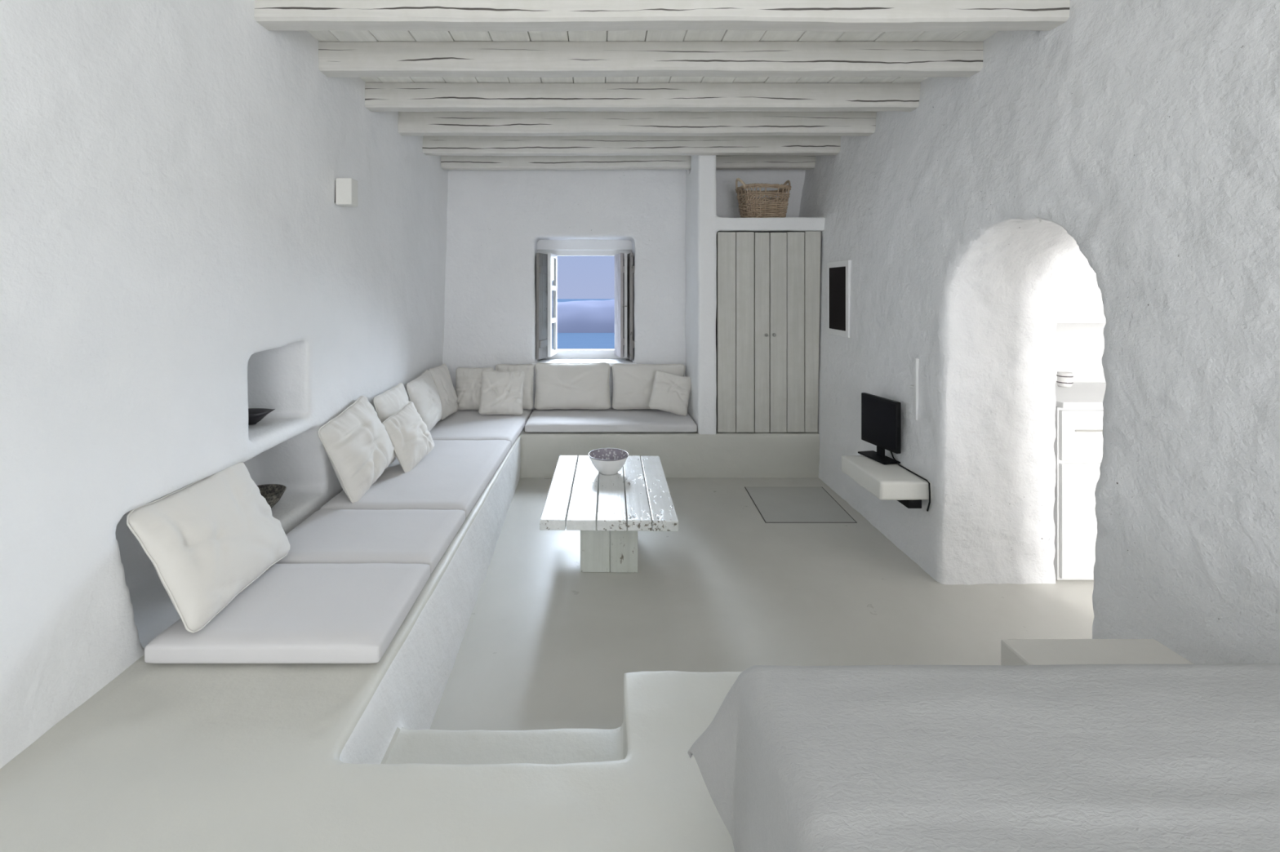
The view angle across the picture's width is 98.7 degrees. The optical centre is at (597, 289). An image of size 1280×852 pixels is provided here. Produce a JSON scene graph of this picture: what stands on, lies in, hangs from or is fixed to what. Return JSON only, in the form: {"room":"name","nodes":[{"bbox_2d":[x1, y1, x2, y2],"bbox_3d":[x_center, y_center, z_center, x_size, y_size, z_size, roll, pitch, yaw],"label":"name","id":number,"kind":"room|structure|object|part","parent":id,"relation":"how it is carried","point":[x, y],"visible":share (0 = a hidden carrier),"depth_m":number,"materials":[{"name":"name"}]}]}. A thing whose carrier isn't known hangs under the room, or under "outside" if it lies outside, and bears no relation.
{"room":"traditional dwelling","nodes":[
{"label":"traditional dwelling","id":0,"kind":"room"},
{"bbox_2d":[0,0,448,768],"bbox_3d":[-1.807,0.159,1.099,0.730,3.145,9.623,0,0,0],"label":"wall","id":1,"kind":"structure","parent":0,"point":[179,256],"depth_m":1.89,"materials":[{"name":"paint"}]},
{"bbox_2d":[248,408,275,425],"bbox_3d":[-1.735,0.630,2.720,0.270,0.074,0.150,0,0,0],"label":"dish","id":2,"kind":"object","parent":1,"relation":"on","point":[255,415],"visible":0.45,"depth_m":2.71,"materials":[{"name":"black"}]},
{"bbox_2d":[257,484,286,508],"bbox_3d":[-1.725,1.084,2.800,0.236,0.098,0.236,0,0,0],"label":"speckled bowl","id":3,"kind":"object","parent":1,"relation":"on","point":[272,493],"visible":0.27,"depth_m":2.88,"materials":[{"name":"grey stone"}]},
{"bbox_2d":[334,177,357,206],"bbox_3d":[-1.445,-0.555,3.130,0.120,0.150,0.090,0,0,0],"label":"wall lamp","id":4,"kind":"object","parent":1,"relation":"attached to","point":[345,188],"visible":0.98,"depth_m":3.08,"materials":[{"name":"paint"}]},
{"bbox_2d":[0,628,742,851],"bbox_3d":[0.171,1.457,-0.721,3.533,0.440,5.472,0,0,0],"label":"platform","id":5,"kind":"object","parent":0,"point":[163,757],"visible":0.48,"depth_m":1.40,"materials":[{"name":"paint"}]},
{"bbox_2d":[687,663,1279,851],"bbox_3d":[1.020,1.010,0.010,1.622,0.464,2.521,0,0,0],"label":"half wall","id":6,"kind":"structure","parent":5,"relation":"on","point":[1062,757],"depth_m":0.93,"materials":[{"name":"white paint"}]},
{"bbox_2d":[385,724,623,764],"bbox_3d":[-0.281,1.538,1.609,0.727,0.274,0.414,0,0,0],"label":"step","id":7,"kind":"structure","parent":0,"point":[555,746],"depth_m":1.72,"materials":[{"name":"paint"}]},
{"bbox_2d":[442,168,805,410],"bbox_3d":[0.200,0.160,5.675,4.818,3.139,0.581,0,0,0],"label":"wall","id":8,"kind":"structure","parent":0,"point":[496,220],"depth_m":5.40,"materials":[{"name":"paint"}]},
{"bbox_2d":[532,239,636,367],"bbox_3d":[-0.128,0.117,5.565,1.025,1.275,0.470,0,0,0],"label":"window","id":9,"kind":"structure","parent":8,"relation":"in","point":[548,251],"depth_m":5.55,"materials":[{"name":"white paint"}]},
{"bbox_2d":[536,253,548,359],"bbox_3d":[-0.541,0.165,5.550,0.044,1.060,0.286,0,0,18],"label":"shutter","id":10,"kind":"object","parent":9,"relation":"attached to","point":[542,259],"depth_m":5.48,"materials":[{"name":"grey wood"}]},
{"bbox_3d":[-0.455,0.150,5.560,0.032,1.030,0.264,0,0,10],"label":"sash","id":11,"kind":"part","parent":9,"relation":"part of","materials":[{"name":"white paint"}]},
{"bbox_3d":[-0.455,0.150,5.560,0.004,0.990,0.183,0,0,10],"label":"pane","id":12,"kind":"part","parent":9,"relation":"part of","materials":[{"name":"clear glass"}]},
{"bbox_3d":[-0.128,0.735,5.525,1.025,0.040,0.390,0,0,0],"label":"sill","id":13,"kind":"part","parent":9,"relation":"part of","materials":[{"name":"white paint"}]},
{"bbox_2d":[614,253,624,357],"bbox_3d":[0.224,0.155,5.562,0.044,1.040,0.263,0,0,-12],"label":"sash","id":14,"kind":"object","parent":9,"relation":"attached to","point":[619,257],"depth_m":5.48,"materials":[{"name":"white wood"}]},
{"bbox_3d":[0.273,0.155,5.580,0.004,1.000,0.140,0,0,-5],"label":"pane","id":15,"kind":"part","parent":9,"relation":"part of","materials":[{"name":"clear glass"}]},
{"bbox_3d":[0.273,0.155,5.580,0.032,1.040,0.221,0,0,-5],"label":"sash","id":16,"kind":"part","parent":9,"relation":"part of","materials":[{"name":"white paint"}]},
{"bbox_2d":[626,253,634,359],"bbox_3d":[0.335,0.165,5.548,0.044,1.060,0.284,0,0,-5],"label":"shutter","id":17,"kind":"object","parent":9,"relation":"attached to","point":[630,268],"depth_m":5.43,"materials":[{"name":"grey wood"}]},
{"bbox_2d":[306,30,998,111],"bbox_3d":[0.190,-1.360,1.100,4.680,0.120,9.600,0,0,0],"label":"ceiling","id":18,"kind":"structure","parent":0,"point":[320,35],"depth_m":2.86,"materials":[{"name":"white wood"}]},
{"bbox_2d":[440,155,815,169],"bbox_3d":[0.295,-1.222,5.205,3.530,0.152,0.116,0,0,0],"label":"ceiling beam","id":19,"kind":"structure","parent":18,"relation":"attached to","point":[722,162],"depth_m":5.15,"materials":[{"name":"white wood"}]},
{"bbox_2d":[422,135,840,155],"bbox_3d":[0.312,-1.222,4.655,3.565,0.153,0.116,0,0,0],"label":"ceiling beam","id":20,"kind":"structure","parent":18,"relation":"attached to","point":[441,145],"depth_m":4.60,"materials":[{"name":"white wood"}]},
{"bbox_2d":[398,111,876,136],"bbox_3d":[0.312,-1.222,4.054,3.565,0.151,0.116,0,0,0],"label":"ceiling beam","id":21,"kind":"structure","parent":18,"relation":"attached to","point":[410,123],"depth_m":4.00,"materials":[{"name":"white wood"}]},
{"bbox_2d":[364,82,920,111],"bbox_3d":[0.312,-1.222,3.495,3.565,0.151,0.116,0,0,0],"label":"ceiling beam","id":22,"kind":"structure","parent":18,"relation":"attached to","point":[379,96],"depth_m":3.44,"materials":[{"name":"white wood"}]},
{"bbox_2d":[318,41,983,77],"bbox_3d":[0.312,-1.223,2.921,3.565,0.150,0.114,0,0,0],"label":"ceiling beam","id":23,"kind":"structure","parent":18,"relation":"attached to","point":[335,59],"depth_m":2.87,"materials":[{"name":"white wood"}]},
{"bbox_2d":[253,0,1070,31],"bbox_3d":[0.312,-1.222,2.392,3.565,0.152,0.116,0,0,0],"label":"ceiling beam","id":24,"kind":"structure","parent":18,"relation":"attached to","point":[512,15],"depth_m":2.34,"materials":[{"name":"white wood"}]},
{"bbox_2d":[684,155,825,435],"bbox_3d":[1.484,-0.042,5.083,1.244,2.620,0.744,0,0,0],"label":"wall","id":25,"kind":"structure","parent":0,"point":[703,224],"depth_m":4.72,"materials":[{"name":"paint"}]},
{"bbox_2d":[735,177,791,217],"bbox_3d":[1.490,-0.812,4.930,0.512,0.367,0.351,0,0,-12],"label":"wicker basket","id":26,"kind":"object","parent":25,"relation":"on","point":[774,207],"visible":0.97,"depth_m":4.80,"materials":[{"name":"beige wicker"}]},
{"bbox_3d":[1.265,-0.946,4.882,0.051,0.099,0.184,0,0,-12],"label":"handle","id":27,"kind":"part","parent":26,"relation":"part of","materials":[{"name":"beige wicker"}]},
{"bbox_3d":[1.715,-0.946,4.978,0.051,0.099,0.184,0,0,-12],"label":"handle","id":28,"kind":"part","parent":26,"relation":"part of","materials":[{"name":"wicker"}]},
{"bbox_2d":[430,477,1093,730],"bbox_3d":[1.250,1.680,1.100,6.500,0.120,9.600,0,0,0],"label":"floor","id":29,"kind":"structure","parent":0,"point":[547,643],"depth_m":2.77,"materials":[{"name":"beige concrete"}]},
{"bbox_2d":[539,455,678,573],"bbox_3d":[0.073,1.410,3.410,0.724,0.420,1.120,0,0,1],"label":"coffee table","id":30,"kind":"object","parent":29,"relation":"on","point":[584,500],"visible":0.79,"depth_m":3.13,"materials":[{"name":"white paint"}]},
{"bbox_2d":[588,448,628,475],"bbox_3d":[0.073,1.139,3.600,0.265,0.120,0.265,0,0,0],"label":"enamel bowl","id":31,"kind":"object","parent":30,"relation":"on","point":[607,461],"visible":1,"depth_m":3.55,"materials":[{"name":"white"}]},
{"bbox_2d":[399,426,819,729],"bbox_3d":[0.182,1.458,3.713,3.525,0.437,3.402,0,0,0],"label":"bench","id":32,"kind":"object","parent":29,"relation":"on","point":[437,620],"visible":0.27,"depth_m":4.60,"materials":[{"name":"paint"}]},
{"bbox_2d":[144,563,430,663],"bbox_3d":[-1.101,1.196,2.070,0.778,0.086,0.550,0,0,0],"label":"seat cushion","id":33,"kind":"object","parent":32,"relation":"on","point":[311,613],"visible":0.85,"depth_m":1.92,"materials":[{"name":"fabric"}]},
{"bbox_2d":[126,462,290,633],"bbox_3d":[-1.431,0.939,2.097,0.265,0.414,0.601,0,0,0],"label":"pillow","id":34,"kind":"object","parent":33,"relation":"on","point":[206,540],"visible":0.94,"depth_m":1.96,"materials":[{"name":"beige fabric"}]},
{"bbox_2d":[275,509,465,574],"bbox_3d":[-1.095,1.196,2.634,0.790,0.086,0.563,0,0,0],"label":"seat cushion","id":35,"kind":"object","parent":32,"relation":"on","point":[332,536],"visible":0.77,"depth_m":2.57,"materials":[{"name":"fabric"}]},
{"bbox_2d":[319,440,511,519],"bbox_3d":[-1.079,1.196,3.583,0.822,0.086,1.323,0,0,0],"label":"seat cushion","id":36,"kind":"object","parent":32,"relation":"on","point":[454,475],"visible":0.67,"depth_m":3.31,"materials":[{"name":"fabric"}]},
{"bbox_2d":[317,395,395,502],"bbox_3d":[-1.379,0.921,3.230,0.260,0.504,0.636,0,0,-2],"label":"pillow","id":37,"kind":"object","parent":36,"relation":"on","point":[358,447],"visible":1,"depth_m":3.08,"materials":[{"name":"beige fabric"}]},
{"bbox_2d":[373,382,408,463],"bbox_3d":[-1.399,0.923,3.864,0.177,0.456,0.564,0,0,-1],"label":"pillow","id":38,"kind":"object","parent":36,"relation":"on","point":[387,404],"visible":0.44,"depth_m":3.74,"materials":[{"name":"beige fabric"}]},
{"bbox_2d":[382,401,434,472],"bbox_3d":[-1.238,0.976,3.648,0.192,0.401,0.450,0,0,8],"label":"pillow","id":39,"kind":"object","parent":36,"relation":"on","point":[411,440],"visible":0.97,"depth_m":3.56,"materials":[{"name":"beige fabric"}]},
{"bbox_2d":[429,408,533,446],"bbox_3d":[-1.061,1.196,4.811,0.858,0.086,1.118,0,0,0],"label":"seat cushion","id":40,"kind":"object","parent":32,"relation":"on","point":[462,424],"visible":0.65,"depth_m":4.63,"materials":[{"name":"fabric"}]},
{"bbox_2d":[406,369,442,431],"bbox_3d":[-1.397,0.924,4.487,0.198,0.472,0.597,0,0,-3],"label":"pillow","id":41,"kind":"object","parent":40,"relation":"on","point":[422,391],"visible":0.79,"depth_m":4.36,"materials":[{"name":"beige fabric"}]},
{"bbox_2d":[429,363,458,420],"bbox_3d":[-1.378,0.916,4.963,0.166,0.453,0.383,0,0,7],"label":"pillow","id":42,"kind":"object","parent":40,"relation":"on","point":[441,376],"visible":0.81,"depth_m":4.89,"materials":[{"name":"beige fabric"}]},
{"bbox_2d":[455,367,493,409],"bbox_3d":[-1.181,0.945,5.229,0.382,0.397,0.151,0,0,5],"label":"pillow","id":43,"kind":"object","parent":40,"relation":"on","point":[468,380],"visible":0.64,"depth_m":5.20,"materials":[{"name":"beige fabric"}]},
{"bbox_2d":[479,370,524,415],"bbox_3d":[-0.884,0.953,5.061,0.410,0.401,0.152,0,0,-3],"label":"pillow","id":44,"kind":"object","parent":40,"relation":"on","point":[501,392],"visible":1,"depth_m":5.04,"materials":[{"name":"beige fabric"}]},
{"bbox_2d":[495,364,533,409],"bbox_3d":[-0.800,0.934,5.265,0.376,0.424,0.125,0,0,-3],"label":"pillow","id":45,"kind":"object","parent":40,"relation":"on","point":[528,369],"visible":0.44,"depth_m":5.27,"materials":[{"name":"beige fabric"}]},
{"bbox_2d":[524,408,697,432],"bbox_3d":[0.117,1.196,5.046,1.490,0.087,0.648,0,0,0],"label":"seat cushion","id":46,"kind":"object","parent":32,"relation":"on","point":[611,420],"visible":0.88,"depth_m":4.80,"materials":[{"name":"fabric"}]},
{"bbox_2d":[533,362,610,409],"bbox_3d":[-0.238,0.924,5.247,0.734,0.441,0.166,0,0,-2],"label":"pillow","id":47,"kind":"object","parent":46,"relation":"on","point":[565,386],"visible":1,"depth_m":5.21,"materials":[{"name":"beige fabric"}]},
{"bbox_2d":[611,363,685,409],"bbox_3d":[0.496,0.929,5.247,0.715,0.430,0.163,0,0,-1],"label":"pillow","id":48,"kind":"object","parent":46,"relation":"on","point":[633,384],"visible":0.76,"depth_m":5.22,"materials":[{"name":"beige fabric"}]},
{"bbox_2d":[648,369,691,416],"bbox_3d":[0.679,0.947,5.029,0.425,0.408,0.142,0,0,-3],"label":"pillow","id":49,"kind":"object","parent":46,"relation":"on","point":[671,392],"visible":0.97,"depth_m":5.00,"materials":[{"name":"beige fabric"}]},
{"bbox_2d":[715,231,821,432],"bbox_3d":[1.488,0.366,5.009,0.893,1.741,0.614,0,0,0],"label":"wardrobe","id":50,"kind":"object","parent":32,"relation":"on","point":[767,313],"visible":0.98,"depth_m":4.74,"materials":[{"name":"grey wood"}]},
{"bbox_3d":[1.265,0.369,4.754,0.447,1.736,0.035,0,0,0],"label":"door","id":51,"kind":"part","parent":50,"relation":"part of","materials":[{"name":"white wood"}]},
{"bbox_3d":[1.714,0.366,4.754,0.439,1.741,0.033,0,0,0],"label":"door","id":52,"kind":"part","parent":50,"relation":"part of","materials":[{"name":"white wood"}]},
{"bbox_2d":[744,487,857,523],"bbox_3d":[1.505,1.619,4.149,0.677,0.003,0.690,0,0,0],"label":"floor hatch","id":53,"kind":"object","parent":29,"relation":"on","point":[774,504],"visible":1,"depth_m":4.10,"materials":[{"name":"grey"}]},
{"bbox_2d":[1053,382,1106,580],"bbox_3d":[3.410,1.119,3.330,1.700,0.997,0.640,0,0,0],"label":"base cabinet","id":54,"kind":"object","parent":29,"relation":"on","point":[1079,410],"visible":0.2,"depth_m":3.03,"materials":[{"name":"white paint"}]},
{"bbox_3d":[2.845,1.282,3.040,0.550,0.635,0.020,0,0,0],"label":"door","id":55,"kind":"part","parent":54,"relation":"part of","materials":[{"name":"white paint"}]},
{"bbox_2d":[1055,382,1106,408],"bbox_3d":[3.410,0.636,3.330,1.700,0.033,0.640,0,0,0],"label":"countertop","id":56,"kind":"structure","parent":54,"relation":"on","point":[1081,395],"depth_m":3.21,"materials":[{"name":"white paint"}]},
{"bbox_2d":[1056,371,1073,387],"bbox_3d":[2.985,0.574,3.500,0.084,0.090,0.084,0,0,0],"label":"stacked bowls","id":57,"kind":"object","parent":56,"relation":"on","point":[1064,380],"visible":1,"depth_m":3.47,"materials":[{"name":"white ceramic"}]},
{"bbox_3d":[2.845,0.807,3.040,0.550,0.275,0.020,0,0,0],"label":"drawer","id":58,"kind":"part","parent":54,"relation":"part of","materials":[{"name":"white paint"}]},
{"bbox_3d":[2.850,0.780,3.027,0.420,0.010,0.007,0,0,0],"label":"handle","id":59,"kind":"part","parent":54,"relation":"part of","materials":[{"name":"silver metal"}]},
{"bbox_2d":[1000,639,1193,665],"bbox_3d":[1.473,1.156,1.477,0.474,0.172,0.414,0,0,0],"label":"step","id":60,"kind":"structure","parent":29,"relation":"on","point":[1013,651],"depth_m":1.62,"materials":[{"name":"beige paint"}]},
{"bbox_2d":[798,0,1279,664],"bbox_3d":[2.205,0.161,1.100,0.734,3.143,9.616,0,0,0],"label":"wall","id":61,"kind":"structure","parent":0,"point":[1141,137],"depth_m":2.13,"materials":[{"name":"paint"}]},
{"bbox_2d":[827,259,851,337],"bbox_3d":[1.933,0.070,4.374,0.033,0.596,0.378,0,0,0],"label":"picture frame","id":62,"kind":"object","parent":61,"relation":"attached to","point":[838,272],"visible":0.93,"depth_m":4.34,"materials":[{"name":"paint"}]},
{"bbox_3d":[1.926,0.070,4.385,0.016,0.500,0.304,0,0,0],"label":"dark panel","id":63,"kind":"part","parent":62,"relation":"part of","materials":[{"name":"black"}]},
{"bbox_2d":[841,455,931,500],"bbox_3d":[1.805,1.148,3.368,0.396,0.111,0.509,0,0,0],"label":"wall shelf","id":64,"kind":"object","parent":61,"relation":"attached to","point":[885,482],"visible":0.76,"depth_m":3.21,"materials":[{"name":"paint"}]},
{"bbox_2d":[857,392,901,464],"bbox_3d":[1.818,0.893,3.545,0.120,0.395,0.331,0,0,-11],"label":"television","id":65,"kind":"object","parent":64,"relation":"on","point":[881,417],"visible":1,"depth_m":3.51,"materials":[{"name":"black plastic"}]},
{"bbox_2d":[890,451,930,511],"bbox_3d":[1.871,1.129,3.297,0.014,0.264,0.414,0,0,-2],"label":"power cable","id":66,"kind":"object","parent":65,"relation":"attached to","point":[895,460],"visible":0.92,"depth_m":3.16,"materials":[{"name":"black plastic"}]},
{"bbox_2d":[897,499,921,508],"bbox_3d":[1.815,1.226,3.215,0.080,0.052,0.170,0,0,0],"label":"box","id":67,"kind":"object","parent":64,"relation":"attached to","point":[914,504],"visible":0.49,"depth_m":3.13,"materials":[{"name":"black plastic"}]},
{"bbox_2d":[910,358,919,420],"bbox_3d":[1.910,0.595,3.300,0.024,0.370,0.071,0,0,0],"label":"cable trunking","id":68,"kind":"object","parent":61,"relation":"attached to","point":[915,386],"visible":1,"depth_m":3.27,"materials":[{"name":"white paint"}]},
{"bbox_2d":[1054,322,1106,382],"bbox_3d":[3.500,0.210,3.790,2.000,3.020,0.220,0,0,0],"label":"wall","id":69,"kind":"structure","parent":0,"point":[1080,346],"depth_m":3.68,"materials":[{"name":"white paint"}]},
{"bbox_2d":[1054,248,1106,322],"bbox_3d":[3.090,-0.245,3.410,1.020,0.870,0.520,0,0,0],"label":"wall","id":70,"kind":"structure","parent":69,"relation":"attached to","point":[1079,298],"depth_m":3.15,"materials":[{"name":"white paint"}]},
{"label":"outside","id":71,"kind":"structure","parent":0,"visible":0},
{"bbox_2d":[557,299,614,333],"bbox_3d":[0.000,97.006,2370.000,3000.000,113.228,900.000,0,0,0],"label":"hills","id":72,"kind":"structure","parent":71,"point":[584,316],"depth_m":2041.71,"materials":[{"name":"blue"}]},
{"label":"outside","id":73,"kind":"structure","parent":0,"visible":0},
{"bbox_2d":[557,298,614,349],"bbox_3d":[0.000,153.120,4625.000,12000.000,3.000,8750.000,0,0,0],"label":"sea","id":74,"kind":"structure","parent":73,"point":[565,340],"depth_m":1652.62,"materials":[{"name":"liquid"}]}
]}

